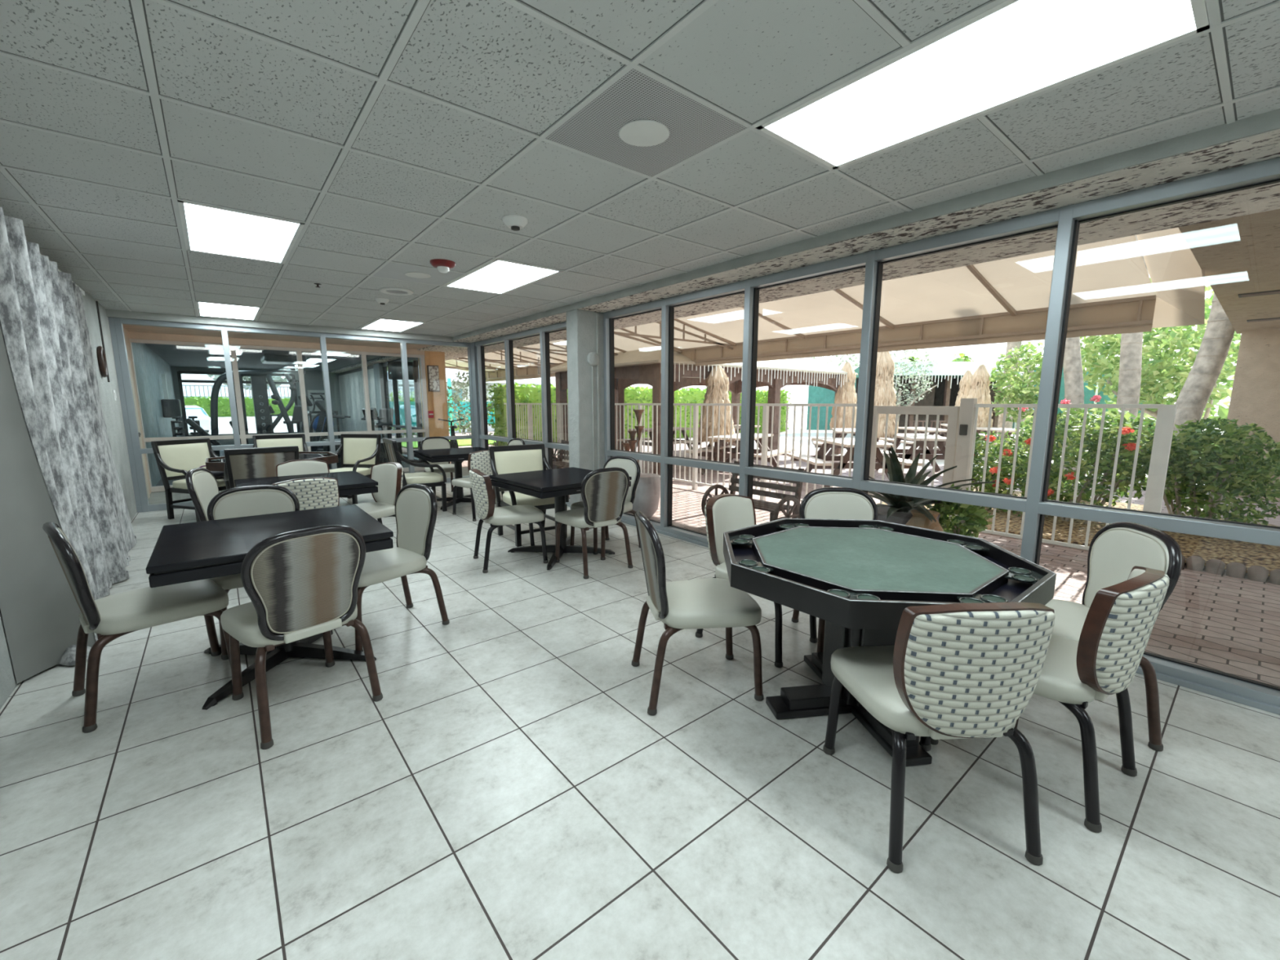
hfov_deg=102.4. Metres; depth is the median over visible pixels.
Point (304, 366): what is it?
diffuser
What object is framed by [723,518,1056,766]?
table
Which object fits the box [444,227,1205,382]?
awning
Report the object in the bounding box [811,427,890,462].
picnic table
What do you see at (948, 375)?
hut
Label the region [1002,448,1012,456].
flower
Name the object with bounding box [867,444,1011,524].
bromeliad
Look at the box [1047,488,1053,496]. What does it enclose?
flower
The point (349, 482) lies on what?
dining table
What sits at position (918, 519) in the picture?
terracotta urn
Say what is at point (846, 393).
thatched umbrella
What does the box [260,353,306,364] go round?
ceiling
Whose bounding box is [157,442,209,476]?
cushion
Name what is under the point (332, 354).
recessed light
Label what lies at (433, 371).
wall art
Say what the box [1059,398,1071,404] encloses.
flower
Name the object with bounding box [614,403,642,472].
railing
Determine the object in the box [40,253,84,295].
track
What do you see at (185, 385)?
iron fence
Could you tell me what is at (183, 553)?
dining table
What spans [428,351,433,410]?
conduit
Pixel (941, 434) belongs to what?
picnic table
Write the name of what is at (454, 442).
bicycle
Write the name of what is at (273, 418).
floor
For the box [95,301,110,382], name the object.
conduit
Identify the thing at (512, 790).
floor
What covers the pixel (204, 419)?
parked car
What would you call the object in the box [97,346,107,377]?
wall sconce
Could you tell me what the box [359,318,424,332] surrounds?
recessed light
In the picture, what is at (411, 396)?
shrub
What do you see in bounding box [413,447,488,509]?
dining table
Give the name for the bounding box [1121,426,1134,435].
flower
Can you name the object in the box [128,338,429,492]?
window
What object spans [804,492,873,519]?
cushion
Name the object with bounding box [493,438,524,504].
dining chair
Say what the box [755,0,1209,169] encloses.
recessed light
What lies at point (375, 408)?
exercise bike
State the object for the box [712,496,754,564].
cushion
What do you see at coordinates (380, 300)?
smoke detector
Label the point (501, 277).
recessed light
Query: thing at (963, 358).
palm tree
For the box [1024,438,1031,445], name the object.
flower
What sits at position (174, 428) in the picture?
dumbbell rack
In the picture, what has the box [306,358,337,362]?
recessed light
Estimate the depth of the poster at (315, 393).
17.73 m
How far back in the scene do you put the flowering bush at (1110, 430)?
5.47 m
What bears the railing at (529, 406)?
on the floor at (512, 790)
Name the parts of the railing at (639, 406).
rail, post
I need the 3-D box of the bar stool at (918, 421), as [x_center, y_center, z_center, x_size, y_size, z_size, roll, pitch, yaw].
[9.736,-1.681,17.885,0.400,0.763,0.400,-7,11,-39]
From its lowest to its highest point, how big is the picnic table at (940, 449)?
0.764 m
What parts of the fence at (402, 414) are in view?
post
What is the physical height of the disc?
0.160 m
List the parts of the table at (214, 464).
edge trim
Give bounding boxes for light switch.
[112,390,116,400]
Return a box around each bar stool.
[912,420,928,433]
[930,420,946,434]
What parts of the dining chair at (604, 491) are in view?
leg, leg, seat, leg, seat frame, frame, panel, leg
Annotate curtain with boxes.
[0,206,130,684]
[75,286,136,551]
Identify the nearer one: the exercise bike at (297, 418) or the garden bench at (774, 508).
the garden bench at (774, 508)
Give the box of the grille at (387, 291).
[386,289,406,293]
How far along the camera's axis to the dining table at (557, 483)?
4.59 m
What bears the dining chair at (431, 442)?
on the floor at (512, 790)
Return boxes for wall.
[0,240,180,709]
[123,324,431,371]
[171,366,342,445]
[373,363,387,438]
[417,351,450,464]
[1222,328,1279,501]
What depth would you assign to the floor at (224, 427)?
29.38 m
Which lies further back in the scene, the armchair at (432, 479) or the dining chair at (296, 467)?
the armchair at (432, 479)
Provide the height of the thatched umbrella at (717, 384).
2.147 m
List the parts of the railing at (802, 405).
rail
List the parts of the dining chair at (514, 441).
leg, frame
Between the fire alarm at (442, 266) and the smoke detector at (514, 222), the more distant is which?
the fire alarm at (442, 266)
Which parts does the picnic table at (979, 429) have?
leg frame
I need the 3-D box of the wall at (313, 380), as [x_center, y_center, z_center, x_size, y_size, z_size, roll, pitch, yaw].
[-12.331,-2.404,17.006,4.500,2.450,0.200,-7,11,-39]
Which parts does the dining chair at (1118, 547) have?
leg, seat, frame, leg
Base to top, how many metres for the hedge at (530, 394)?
2.084 m
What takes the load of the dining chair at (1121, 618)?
on the floor at (512, 790)
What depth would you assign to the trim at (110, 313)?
7.03 m
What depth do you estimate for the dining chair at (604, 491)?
4.14 m
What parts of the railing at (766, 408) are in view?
rail, rail, post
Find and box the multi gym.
[184,364,305,456]
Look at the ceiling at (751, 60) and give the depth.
2.09 m
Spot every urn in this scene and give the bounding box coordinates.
[632,473,660,517]
[905,509,942,531]
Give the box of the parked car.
[185,405,218,432]
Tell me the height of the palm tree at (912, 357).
4.312 m
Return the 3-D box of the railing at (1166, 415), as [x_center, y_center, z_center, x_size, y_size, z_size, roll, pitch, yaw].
[3.774,-0.008,4.755,0.070,1.375,1.510,-7,11,-39]
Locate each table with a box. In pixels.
[146,504,393,710]
[205,451,338,471]
[234,471,377,496]
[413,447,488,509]
[488,466,631,570]
[617,426,700,456]
[685,432,795,479]
[707,424,761,452]
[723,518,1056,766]
[786,437,922,488]
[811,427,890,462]
[875,433,946,471]
[879,426,946,460]
[927,423,986,449]
[976,426,1024,457]
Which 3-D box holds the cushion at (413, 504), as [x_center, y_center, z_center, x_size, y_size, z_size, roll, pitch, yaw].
[-1.420,0.268,3.245,0.413,0.428,0.088,7,11,37]
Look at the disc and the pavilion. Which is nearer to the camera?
the disc
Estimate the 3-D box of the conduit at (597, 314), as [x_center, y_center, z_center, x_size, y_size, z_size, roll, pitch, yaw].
[-0.514,-0.739,6.001,0.092,2.330,0.020,-7,11,-39]
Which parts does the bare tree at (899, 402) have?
crown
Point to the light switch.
(113, 391)
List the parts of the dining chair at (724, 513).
leg, panel, seat, frame, leg, leg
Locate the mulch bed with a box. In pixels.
[877,486,1279,576]
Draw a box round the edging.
[1181,555,1279,585]
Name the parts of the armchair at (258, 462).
armrest, panel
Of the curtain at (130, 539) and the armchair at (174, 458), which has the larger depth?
the armchair at (174, 458)
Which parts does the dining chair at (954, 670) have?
leg, leg, seat, leg, seat frame, frame, panel, leg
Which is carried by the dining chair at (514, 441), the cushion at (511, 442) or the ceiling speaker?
the cushion at (511, 442)
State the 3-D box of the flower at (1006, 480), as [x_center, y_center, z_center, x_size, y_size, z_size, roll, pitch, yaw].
[4.159,0.014,5.801,0.123,0.089,0.120,-7,11,-39]
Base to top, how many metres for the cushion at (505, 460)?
0.380 m
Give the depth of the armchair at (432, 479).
6.44 m
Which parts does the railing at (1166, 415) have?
rail, rail, post, post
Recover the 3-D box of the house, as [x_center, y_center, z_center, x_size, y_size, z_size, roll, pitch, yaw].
[-8.817,-4.099,25.417,8.000,3.300,3.800,-7,11,-39]
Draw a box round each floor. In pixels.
[0,431,1279,959]
[188,416,297,435]
[271,415,296,426]
[673,413,1223,484]
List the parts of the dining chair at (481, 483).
panel, leg, frame, leg, seat, leg, leg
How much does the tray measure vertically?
0.040 m
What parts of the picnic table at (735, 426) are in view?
leg frame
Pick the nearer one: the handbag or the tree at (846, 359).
the handbag
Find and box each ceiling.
[0,0,1279,336]
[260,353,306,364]
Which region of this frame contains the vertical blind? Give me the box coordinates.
[338,368,378,434]
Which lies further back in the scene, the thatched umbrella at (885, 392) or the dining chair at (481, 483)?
the thatched umbrella at (885, 392)
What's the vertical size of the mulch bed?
0.139 m
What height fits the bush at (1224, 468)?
1.250 m
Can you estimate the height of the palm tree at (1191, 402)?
5.523 m
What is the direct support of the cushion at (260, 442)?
on the armchair at (277, 440)
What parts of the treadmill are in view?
handrail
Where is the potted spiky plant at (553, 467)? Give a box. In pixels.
[552,438,559,469]
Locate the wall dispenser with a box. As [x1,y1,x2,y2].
[160,373,182,417]
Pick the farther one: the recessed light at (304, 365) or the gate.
the recessed light at (304, 365)
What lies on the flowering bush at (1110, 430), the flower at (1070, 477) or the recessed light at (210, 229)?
the flower at (1070, 477)
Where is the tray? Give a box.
[731,528,1033,602]
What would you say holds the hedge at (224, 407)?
on the floor at (224, 427)
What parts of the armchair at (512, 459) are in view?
leg, armrest, frame, leg, seat rail, seat, leg, armrest, leg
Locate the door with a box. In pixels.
[127,355,150,498]
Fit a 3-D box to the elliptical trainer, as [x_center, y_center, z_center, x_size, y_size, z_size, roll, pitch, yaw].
[-8.867,-1.546,14.118,0.595,1.611,1.426,5,10,31]
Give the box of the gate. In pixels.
[867,398,977,521]
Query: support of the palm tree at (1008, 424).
on the floor at (798, 415)
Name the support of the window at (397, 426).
in the wall at (378, 371)
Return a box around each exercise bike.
[269,404,302,433]
[360,408,393,462]
[363,408,392,457]
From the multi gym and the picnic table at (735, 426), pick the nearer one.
the multi gym
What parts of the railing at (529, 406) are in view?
rail, post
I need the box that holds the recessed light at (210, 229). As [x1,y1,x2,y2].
[177,200,304,263]
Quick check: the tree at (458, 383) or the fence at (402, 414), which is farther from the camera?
the fence at (402, 414)
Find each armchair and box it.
[151,438,226,521]
[223,445,300,489]
[252,433,308,451]
[328,433,381,504]
[382,437,447,511]
[488,444,568,546]
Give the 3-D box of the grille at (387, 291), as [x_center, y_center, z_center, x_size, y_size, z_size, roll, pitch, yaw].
[-2.402,-1.864,5.077,0.200,0.003,0.200,-7,11,-39]
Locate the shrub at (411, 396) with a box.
[388,391,468,438]
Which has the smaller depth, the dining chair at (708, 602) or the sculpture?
the dining chair at (708, 602)
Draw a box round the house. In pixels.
[386,368,541,434]
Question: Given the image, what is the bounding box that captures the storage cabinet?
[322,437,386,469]
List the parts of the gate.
gate post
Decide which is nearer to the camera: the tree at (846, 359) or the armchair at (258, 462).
the armchair at (258, 462)
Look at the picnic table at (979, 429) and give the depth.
12.45 m
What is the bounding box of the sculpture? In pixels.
[622,409,644,463]
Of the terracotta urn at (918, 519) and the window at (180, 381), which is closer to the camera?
the terracotta urn at (918, 519)
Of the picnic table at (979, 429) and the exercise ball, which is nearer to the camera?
the picnic table at (979, 429)
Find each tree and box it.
[202,373,291,398]
[446,370,495,446]
[811,352,894,368]
[888,348,937,438]
[897,354,927,361]
[948,353,980,361]
[988,341,1043,443]
[996,341,1022,448]
[1020,362,1034,447]
[1038,311,1240,419]
[1062,337,1084,474]
[1105,235,1149,480]
[1164,293,1235,488]
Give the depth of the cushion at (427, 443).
7.77 m
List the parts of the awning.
scalloped trim, panel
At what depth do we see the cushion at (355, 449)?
7.32 m
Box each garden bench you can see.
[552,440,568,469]
[701,461,804,521]
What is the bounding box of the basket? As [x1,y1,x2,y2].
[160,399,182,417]
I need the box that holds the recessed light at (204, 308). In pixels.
[195,301,262,319]
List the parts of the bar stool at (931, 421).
seat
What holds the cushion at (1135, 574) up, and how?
on the dining chair at (1121, 618)
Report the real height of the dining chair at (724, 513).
0.825 m
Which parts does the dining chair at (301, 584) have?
leg, leg, seat, frame, panel, seat frame, leg, leg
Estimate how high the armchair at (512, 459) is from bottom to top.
0.936 m
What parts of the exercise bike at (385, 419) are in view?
seat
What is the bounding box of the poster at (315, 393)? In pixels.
[307,390,324,415]
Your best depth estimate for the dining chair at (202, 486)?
3.99 m
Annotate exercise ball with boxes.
[312,414,333,432]
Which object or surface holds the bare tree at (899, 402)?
on the floor at (798, 415)
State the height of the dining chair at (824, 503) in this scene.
0.866 m
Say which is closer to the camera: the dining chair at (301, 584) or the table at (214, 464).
the dining chair at (301, 584)
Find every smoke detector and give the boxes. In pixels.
[375,297,389,304]
[502,214,528,231]
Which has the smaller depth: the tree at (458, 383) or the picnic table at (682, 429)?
the picnic table at (682, 429)
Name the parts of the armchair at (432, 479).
panel, frame, armrest, armrest, seat, seat rail, leg, leg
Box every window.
[107,317,480,512]
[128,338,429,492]
[177,370,300,436]
[338,357,424,464]
[475,321,569,506]
[603,156,1279,715]
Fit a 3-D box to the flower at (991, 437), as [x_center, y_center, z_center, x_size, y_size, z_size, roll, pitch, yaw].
[4.287,-0.508,6.283,0.115,0.091,0.110,-7,11,-39]
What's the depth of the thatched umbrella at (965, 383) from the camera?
16.22 m
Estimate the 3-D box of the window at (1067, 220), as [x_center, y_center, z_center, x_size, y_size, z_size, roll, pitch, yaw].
[1.894,-0.327,3.365,0.130,2.400,7.220,-7,11,-39]
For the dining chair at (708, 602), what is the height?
0.866 m
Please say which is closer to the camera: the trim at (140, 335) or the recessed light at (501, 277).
the recessed light at (501, 277)
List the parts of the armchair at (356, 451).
armrest, seat, leg, frame, armrest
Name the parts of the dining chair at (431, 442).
frame, seat, leg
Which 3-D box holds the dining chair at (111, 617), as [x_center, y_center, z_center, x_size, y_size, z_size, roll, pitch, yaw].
[-2.347,0.585,2.454,0.480,0.866,0.565,7,11,38]
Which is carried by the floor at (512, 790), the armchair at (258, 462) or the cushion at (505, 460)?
the armchair at (258, 462)
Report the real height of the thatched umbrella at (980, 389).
2.366 m
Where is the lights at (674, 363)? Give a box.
[674,363,848,387]
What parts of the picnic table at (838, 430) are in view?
bench seat, leg frame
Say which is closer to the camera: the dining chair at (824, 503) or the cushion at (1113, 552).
the cushion at (1113, 552)
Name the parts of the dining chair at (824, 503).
leg, leg, frame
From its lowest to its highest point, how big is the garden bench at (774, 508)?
0.710 m
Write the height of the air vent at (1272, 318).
0.014 m
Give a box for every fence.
[182,384,290,398]
[389,377,495,434]
[806,360,1161,435]
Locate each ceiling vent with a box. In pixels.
[373,262,463,285]
[545,68,746,177]
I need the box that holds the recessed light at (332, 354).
[317,353,351,355]
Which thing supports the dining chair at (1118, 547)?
on the floor at (512, 790)
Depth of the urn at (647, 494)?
6.15 m
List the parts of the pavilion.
post, post, post, post, post, post, post, post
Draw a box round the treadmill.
[311,400,350,451]
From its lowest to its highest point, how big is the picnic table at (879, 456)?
0.764 m
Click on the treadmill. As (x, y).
(321, 404)
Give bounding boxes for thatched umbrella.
[697,364,735,461]
[829,361,857,430]
[873,351,898,469]
[954,370,973,406]
[967,364,993,439]
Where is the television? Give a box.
[386,360,413,380]
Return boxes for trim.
[0,0,1279,336]
[105,308,453,342]
[128,331,424,355]
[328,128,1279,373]
[452,108,1279,341]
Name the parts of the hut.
post, post, post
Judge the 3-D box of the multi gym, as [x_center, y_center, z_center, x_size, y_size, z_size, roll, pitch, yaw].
[-8.344,-1.377,11.035,2.141,2.206,0.515,-7,11,-39]
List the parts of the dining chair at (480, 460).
leg, seat, leg, frame, panel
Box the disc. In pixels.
[586,351,599,366]
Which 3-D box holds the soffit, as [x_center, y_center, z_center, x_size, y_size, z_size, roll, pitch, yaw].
[8.130,-1.645,2.882,7.500,0.350,6.480,-7,11,-39]
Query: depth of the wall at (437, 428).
10.58 m
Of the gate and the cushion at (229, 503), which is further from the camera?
the gate
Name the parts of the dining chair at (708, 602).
leg, panel, frame, seat frame, leg, seat, leg, leg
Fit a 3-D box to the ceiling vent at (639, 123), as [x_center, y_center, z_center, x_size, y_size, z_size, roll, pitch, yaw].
[0.017,-1.417,2.103,0.586,0.009,0.586,-7,11,-39]
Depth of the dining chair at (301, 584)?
2.15 m
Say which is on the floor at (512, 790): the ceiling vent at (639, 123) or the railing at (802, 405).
the railing at (802, 405)
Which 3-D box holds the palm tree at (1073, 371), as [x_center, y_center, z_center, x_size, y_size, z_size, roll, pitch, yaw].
[7.961,-3.044,9.341,0.299,6.012,0.658,-7,11,-39]
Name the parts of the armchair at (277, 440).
armrest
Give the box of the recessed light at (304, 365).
[293,364,320,367]
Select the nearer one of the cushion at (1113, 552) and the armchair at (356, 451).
the cushion at (1113, 552)
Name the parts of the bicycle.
frame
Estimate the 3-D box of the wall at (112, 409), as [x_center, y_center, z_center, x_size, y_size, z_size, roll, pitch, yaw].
[-6.788,-0.884,6.662,0.220,2.720,23.400,-7,11,-39]
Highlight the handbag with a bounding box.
[199,465,224,478]
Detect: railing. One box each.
[503,403,532,443]
[528,403,562,456]
[558,403,568,462]
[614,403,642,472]
[639,403,698,489]
[695,403,768,501]
[765,403,857,502]
[968,404,1177,550]
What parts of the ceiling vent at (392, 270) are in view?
plate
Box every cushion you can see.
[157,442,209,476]
[213,488,294,519]
[256,437,302,451]
[343,437,377,464]
[371,463,397,505]
[396,488,431,555]
[422,438,449,464]
[493,448,542,488]
[508,440,522,445]
[605,458,636,502]
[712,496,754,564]
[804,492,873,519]
[1085,527,1168,607]
[1128,568,1145,579]
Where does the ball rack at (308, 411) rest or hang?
on the floor at (512, 790)
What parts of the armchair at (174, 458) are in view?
leg, armrest, frame, leg, seat rail, seat, armrest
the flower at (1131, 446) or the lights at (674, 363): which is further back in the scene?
the lights at (674, 363)
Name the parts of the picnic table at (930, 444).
bench seat, leg frame, leg frame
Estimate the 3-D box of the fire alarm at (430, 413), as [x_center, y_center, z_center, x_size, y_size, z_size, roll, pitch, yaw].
[-4.261,-1.337,10.480,0.100,0.140,0.060,-7,11,-39]
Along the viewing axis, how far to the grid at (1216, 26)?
2.14 m
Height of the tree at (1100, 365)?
3.662 m
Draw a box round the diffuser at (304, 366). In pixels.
[295,364,319,367]
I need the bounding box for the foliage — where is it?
[1084,276,1241,453]
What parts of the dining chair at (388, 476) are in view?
seat, frame, panel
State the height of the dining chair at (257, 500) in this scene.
0.866 m
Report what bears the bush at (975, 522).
on the floor at (512, 790)
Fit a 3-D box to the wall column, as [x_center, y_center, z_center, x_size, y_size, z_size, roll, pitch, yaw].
[-0.612,-0.736,6.083,0.420,2.400,0.230,-7,11,-39]
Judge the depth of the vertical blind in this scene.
16.27 m
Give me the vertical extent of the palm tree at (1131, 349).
6.001 m
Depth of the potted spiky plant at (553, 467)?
9.72 m
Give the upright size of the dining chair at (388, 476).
0.825 m
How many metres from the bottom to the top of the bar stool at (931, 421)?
0.763 m
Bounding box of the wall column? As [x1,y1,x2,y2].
[566,309,604,510]
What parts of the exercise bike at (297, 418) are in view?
seat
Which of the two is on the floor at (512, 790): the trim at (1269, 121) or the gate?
the gate
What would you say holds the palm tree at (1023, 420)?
on the floor at (798, 415)
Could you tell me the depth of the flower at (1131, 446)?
5.09 m
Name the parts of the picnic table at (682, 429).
bench seat, leg frame, leg frame, bench seat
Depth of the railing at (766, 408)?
7.63 m
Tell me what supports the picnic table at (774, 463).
on the floor at (512, 790)
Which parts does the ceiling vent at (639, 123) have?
plate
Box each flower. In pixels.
[985,435,996,442]
[989,466,1000,474]
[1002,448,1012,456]
[1002,478,1014,485]
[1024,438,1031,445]
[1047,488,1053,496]
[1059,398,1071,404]
[1063,471,1075,479]
[1089,395,1101,402]
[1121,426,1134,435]
[1122,442,1140,450]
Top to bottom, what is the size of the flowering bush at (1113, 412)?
1.477 m
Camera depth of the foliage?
12.55 m
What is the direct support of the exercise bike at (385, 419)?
on the floor at (512, 790)
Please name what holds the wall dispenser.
attached to the wall at (112, 409)
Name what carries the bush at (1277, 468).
on the floor at (512, 790)
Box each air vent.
[1238,289,1279,297]
[1246,317,1279,322]
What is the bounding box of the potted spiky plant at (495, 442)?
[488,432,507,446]
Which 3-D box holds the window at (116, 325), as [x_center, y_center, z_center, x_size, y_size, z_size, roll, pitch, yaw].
[-4.583,-0.983,7.723,4.540,2.400,0.250,-7,11,-39]
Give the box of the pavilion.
[550,346,857,475]
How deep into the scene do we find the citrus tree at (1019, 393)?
10.18 m
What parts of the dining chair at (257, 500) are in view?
leg, seat, frame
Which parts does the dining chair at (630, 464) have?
leg, seat, leg, leg, frame, leg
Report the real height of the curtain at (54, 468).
2.290 m
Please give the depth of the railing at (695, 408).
8.44 m
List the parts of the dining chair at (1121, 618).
seat, leg, seat frame, frame, leg, panel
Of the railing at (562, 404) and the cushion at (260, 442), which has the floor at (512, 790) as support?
the railing at (562, 404)
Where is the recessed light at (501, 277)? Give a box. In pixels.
[443,258,563,294]
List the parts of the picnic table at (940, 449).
bench seat, leg frame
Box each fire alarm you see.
[427,410,433,417]
[429,258,455,273]
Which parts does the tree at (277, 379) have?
crown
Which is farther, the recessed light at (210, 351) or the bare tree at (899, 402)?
the bare tree at (899, 402)
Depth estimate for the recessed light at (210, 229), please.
3.34 m
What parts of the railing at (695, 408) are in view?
rail, rail, post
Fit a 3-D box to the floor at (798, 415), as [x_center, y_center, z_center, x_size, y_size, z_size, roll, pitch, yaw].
[1.729,-6.722,54.684,47.500,0.180,107.000,-7,11,-39]
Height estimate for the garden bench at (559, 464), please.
0.710 m
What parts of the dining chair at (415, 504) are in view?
leg, seat, leg, frame, leg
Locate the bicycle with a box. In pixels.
[437,417,464,463]
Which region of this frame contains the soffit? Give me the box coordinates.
[1177,208,1279,333]
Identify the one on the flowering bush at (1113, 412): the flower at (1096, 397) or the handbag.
the flower at (1096, 397)
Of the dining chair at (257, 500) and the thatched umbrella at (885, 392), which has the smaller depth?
the dining chair at (257, 500)
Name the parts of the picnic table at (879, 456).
bench seat, leg frame, leg frame, bench seat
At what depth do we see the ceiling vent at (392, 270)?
4.41 m
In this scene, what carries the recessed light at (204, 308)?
in the ceiling at (751, 60)
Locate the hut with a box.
[853,361,1022,438]
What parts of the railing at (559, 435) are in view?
rail, post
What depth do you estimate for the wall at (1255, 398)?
7.36 m
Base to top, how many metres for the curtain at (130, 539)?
2.290 m
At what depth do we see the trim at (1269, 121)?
2.67 m
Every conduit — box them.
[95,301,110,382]
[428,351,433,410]
[591,313,599,470]
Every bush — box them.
[924,483,994,537]
[970,430,1024,491]
[972,409,1181,524]
[1016,395,1153,491]
[1120,416,1279,524]
[1266,440,1279,470]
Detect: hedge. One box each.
[183,395,294,417]
[487,382,791,445]
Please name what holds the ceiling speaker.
attached to the ceiling at (751, 60)
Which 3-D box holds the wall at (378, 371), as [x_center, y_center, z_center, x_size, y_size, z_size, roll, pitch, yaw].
[-6.921,-1.905,13.852,0.180,2.400,0.600,-7,11,-39]
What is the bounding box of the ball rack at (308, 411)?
[306,410,340,448]
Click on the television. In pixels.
(394, 368)
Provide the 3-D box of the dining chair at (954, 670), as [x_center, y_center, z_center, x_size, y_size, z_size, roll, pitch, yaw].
[0.966,0.715,1.732,0.481,0.825,0.591,0,9,-3]
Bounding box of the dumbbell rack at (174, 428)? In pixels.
[170,416,201,436]
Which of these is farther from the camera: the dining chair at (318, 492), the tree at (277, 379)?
the tree at (277, 379)
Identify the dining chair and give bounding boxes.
[42,521,231,733]
[185,467,219,521]
[206,484,299,660]
[220,524,382,749]
[271,476,339,510]
[275,459,329,476]
[330,483,449,651]
[355,462,403,524]
[419,436,454,492]
[451,449,504,521]
[469,468,548,573]
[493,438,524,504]
[555,466,633,578]
[569,455,640,559]
[631,510,764,715]
[695,493,817,667]
[791,487,877,652]
[822,601,1054,873]
[930,565,1169,832]
[1014,521,1182,751]
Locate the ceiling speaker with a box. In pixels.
[378,287,413,295]
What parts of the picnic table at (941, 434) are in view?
leg frame, leg frame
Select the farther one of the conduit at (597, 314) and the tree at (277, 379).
the tree at (277, 379)
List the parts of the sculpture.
flower, flower, flower, flower, flower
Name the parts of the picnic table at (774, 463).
bench seat, leg frame, leg frame, bench seat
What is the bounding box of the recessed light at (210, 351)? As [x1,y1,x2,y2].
[208,349,244,355]
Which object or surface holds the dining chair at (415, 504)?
on the floor at (512, 790)
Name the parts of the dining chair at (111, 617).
panel, frame, leg, leg, seat frame, seat, leg, leg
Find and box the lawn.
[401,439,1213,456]
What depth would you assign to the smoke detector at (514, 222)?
3.06 m
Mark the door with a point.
(128, 357)
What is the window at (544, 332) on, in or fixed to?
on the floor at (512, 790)
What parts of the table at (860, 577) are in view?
rail, edge trim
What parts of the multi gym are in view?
frame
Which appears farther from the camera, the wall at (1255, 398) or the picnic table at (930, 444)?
the picnic table at (930, 444)
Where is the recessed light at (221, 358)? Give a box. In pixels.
[208,356,239,360]
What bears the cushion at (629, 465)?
on the dining chair at (630, 464)
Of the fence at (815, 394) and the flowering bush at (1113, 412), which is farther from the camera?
the fence at (815, 394)
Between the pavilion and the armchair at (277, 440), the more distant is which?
the pavilion
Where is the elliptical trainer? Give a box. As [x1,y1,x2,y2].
[297,394,324,448]
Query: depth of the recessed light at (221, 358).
12.69 m
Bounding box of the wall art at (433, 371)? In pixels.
[426,364,439,391]
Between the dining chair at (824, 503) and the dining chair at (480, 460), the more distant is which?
the dining chair at (480, 460)

